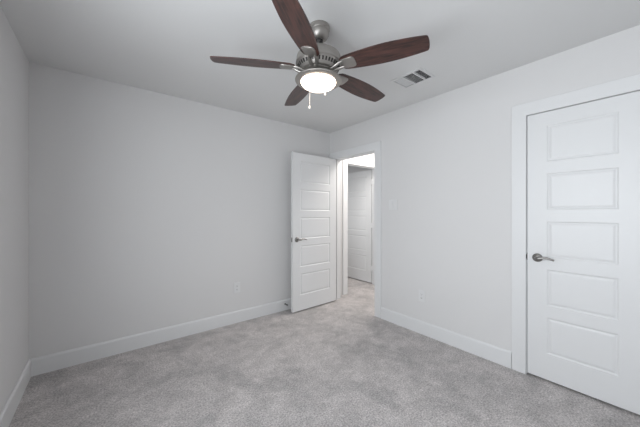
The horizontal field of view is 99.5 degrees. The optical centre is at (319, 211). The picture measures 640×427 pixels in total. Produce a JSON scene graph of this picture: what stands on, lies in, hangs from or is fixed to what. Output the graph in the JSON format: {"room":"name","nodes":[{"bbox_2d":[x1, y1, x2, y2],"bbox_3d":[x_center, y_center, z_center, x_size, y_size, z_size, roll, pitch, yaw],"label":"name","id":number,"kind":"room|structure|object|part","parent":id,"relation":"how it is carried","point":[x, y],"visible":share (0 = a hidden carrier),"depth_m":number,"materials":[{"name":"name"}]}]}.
{"room":"empty bedroom","nodes":[
{"label":"empty bedroom","id":0,"kind":"room"},
{"bbox_2d":[0,6,28,413],"bbox_3d":[-1.054,0.057,0.487,0.115,2.452,4.280,0,0,-38],"label":"wall","id":1,"kind":"structure","parent":0,"point":[14,64],"depth_m":1.74,"materials":[{"name":"white paint"}]},
{"bbox_2d":[0,359,30,426],"bbox_3d":[-1.004,1.214,0.528,0.014,0.137,4.049,0,0,-38],"label":"baseboard","id":2,"kind":"structure","parent":1,"relation":"attached to","point":[13,401],"depth_m":1.75,"materials":[{"name":"white paint"}]},
{"bbox_2d":[29,62,373,358],"bbox_3d":[-0.542,0.057,3.552,4.499,2.452,0.115,0,0,-38],"label":"wall","id":3,"kind":"structure","parent":0,"point":[147,209],"depth_m":2.59,"materials":[{"name":"white paint"}]},
{"bbox_2d":[31,298,290,376],"bbox_3d":[-1.053,1.214,3.064,3.064,0.137,0.014,0,0,-38],"label":"baseboard","id":4,"kind":"structure","parent":3,"relation":"attached to","point":[68,358],"depth_m":2.57,"materials":[{"name":"white paint"}]},
{"bbox_2d":[234,282,239,292],"bbox_3d":[-0.962,0.878,3.140,0.074,0.120,0.008,0,0,-38],"label":"wall outlet","id":5,"kind":"object","parent":3,"relation":"attached to","point":[236,285],"visible":1,"depth_m":3.14,"materials":[{"name":"white plastic"}]},
{"bbox_2d":[343,158,374,294],"bbox_3d":[0.673,0.212,4.530,0.934,2.142,0.165,0,0,-38],"label":"door frame","id":6,"kind":"structure","parent":3,"relation":"attached to","point":[354,162],"depth_m":4.23,"materials":[{"name":"white paint"}]},
{"bbox_2d":[348,170,371,282],"bbox_3d":[0.707,0.255,5.128,0.192,2.024,0.746,0,0,-38],"label":"door","id":7,"kind":"structure","parent":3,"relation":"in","point":[359,183],"depth_m":5.04,"materials":[{"name":"white paint"}]},
{"bbox_2d":[0,0,639,132],"bbox_3d":[0.318,-1.219,2.843,5.194,0.100,6.265,0,0,-38],"label":"ceiling","id":8,"kind":"structure","parent":0,"point":[166,47],"depth_m":1.84,"materials":[{"name":"white paint"}]},
{"bbox_2d":[210,0,429,108],"bbox_3d":[0.012,-0.932,1.746,1.228,0.476,1.235,1,0,-38],"label":"ceiling fan","id":9,"kind":"object","parent":8,"relation":"hanging from","point":[318,63],"visible":1,"depth_m":1.60,"materials":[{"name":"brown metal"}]},
{"bbox_3d":[-0.406,-0.913,1.658,0.502,0.035,0.140,1,0,-7],"label":"blade","id":10,"kind":"part","parent":9,"relation":"part of","materials":[{"name":"brown wood"}]},
{"bbox_3d":[-0.110,-0.906,1.322,0.140,0.035,0.502,1,0,15],"label":"blade","id":11,"kind":"part","parent":9,"relation":"part of","materials":[{"name":"brown wood"}]},
{"bbox_3d":[-0.162,-0.907,2.081,0.140,0.035,0.502,1,0,-22],"label":"blade","id":12,"kind":"part","parent":9,"relation":"part of","materials":[{"name":"brown wood"}]},
{"bbox_3d":[-0.011,-0.797,1.710,0.219,0.046,0.219,1,0,-38],"label":"lamp shade","id":13,"kind":"part","parent":9,"relation":"part of","materials":[{"name":"white glass"}]},
{"bbox_3d":[0.292,-0.898,1.975,0.502,0.035,0.140,1,0,-41],"label":"blade","id":14,"kind":"part","parent":9,"relation":"part of","materials":[{"name":"brown wood"}]},
{"bbox_3d":[0.351,-0.897,1.534,0.502,0.035,0.140,1,0,26],"label":"blade","id":15,"kind":"part","parent":9,"relation":"part of","materials":[{"name":"brown wood"}]},
{"bbox_2d":[390,67,435,88],"bbox_3d":[0.810,-1.269,2.376,0.240,0.211,0.300,0,0,-38],"label":"ceiling vent","id":16,"kind":"object","parent":8,"relation":"in","point":[419,75],"visible":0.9,"depth_m":2.39,"materials":[{"name":"white metal"}]},
{"bbox_2d":[9,277,639,426],"bbox_3d":[0.319,1.323,2.854,4.979,0.080,6.050,0,0,-38],"label":"floor","id":17,"kind":"structure","parent":0,"point":[336,363],"depth_m":2.00,"materials":[{"name":"grey carpet"}]},
{"bbox_2d":[330,25,639,351],"bbox_3d":[1.505,0.057,3.795,1.850,2.452,6.050,0,0,-38],"label":"wall","id":18,"kind":"structure","parent":0,"point":[446,158],"depth_m":2.53,"materials":[{"name":"white paint"}]},
{"bbox_2d":[291,152,335,312],"bbox_3d":[-0.065,0.255,3.663,0.770,2.024,0.192,0,0,-40],"label":"door","id":19,"kind":"structure","parent":18,"relation":"in","point":[313,178],"depth_m":3.62,"materials":[{"name":"white paint"}]},
{"bbox_2d":[329,141,380,317],"bbox_3d":[0.490,0.212,3.679,0.145,2.142,0.954,0,0,-38],"label":"door frame","id":20,"kind":"structure","parent":18,"relation":"attached to","point":[374,148],"depth_m":3.33,"materials":[{"name":"white paint"}]},
{"bbox_2d":[389,200,396,209],"bbox_3d":[0.844,-0.082,3.130,0.011,0.120,0.117,0,0,-38],"label":"light switch","id":21,"kind":"object","parent":18,"relation":"attached to","point":[392,203],"visible":1,"depth_m":3.13,"materials":[{"name":"white plastic"}]},
{"bbox_2d":[419,290,424,301],"bbox_3d":[1.070,0.883,2.848,0.008,0.120,0.074,0,0,-38],"label":"wall outlet","id":22,"kind":"object","parent":18,"relation":"attached to","point":[421,292],"visible":1,"depth_m":2.84,"materials":[{"name":"white plastic"}]},
{"bbox_2d":[381,307,511,368],"bbox_3d":[1.153,1.214,2.739,0.014,0.137,1.336,0,0,-38],"label":"baseboard","id":23,"kind":"structure","parent":18,"relation":"attached to","point":[498,355],"depth_m":2.59,"materials":[{"name":"white paint"}]},
{"bbox_2d":[512,74,639,373],"bbox_3d":[1.866,0.212,1.933,0.130,2.142,0.809,0,0,-38],"label":"door frame","id":24,"kind":"structure","parent":18,"relation":"attached to","point":[630,84],"depth_m":2.15,"materials":[{"name":"white paint"}]},
{"bbox_2d":[527,91,639,414],"bbox_3d":[1.843,0.255,1.909,0.192,2.024,0.620,0,0,-38],"label":"door","id":25,"kind":"structure","parent":18,"relation":"in","point":[583,160],"depth_m":1.87,"materials":[{"name":"white paint"}]},
{"bbox_3d":[1.672,0.352,2.084,0.016,0.066,0.066,0,0,-38],"label":"lever handle","id":26,"kind":"part","parent":25,"relation":"part of","materials":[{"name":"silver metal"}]},
{"bbox_3d":[1.674,0.348,2.020,0.064,0.030,0.123,0,0,-38],"label":"lever","id":27,"kind":"part","parent":25,"relation":"part of","materials":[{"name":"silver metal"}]}
]}

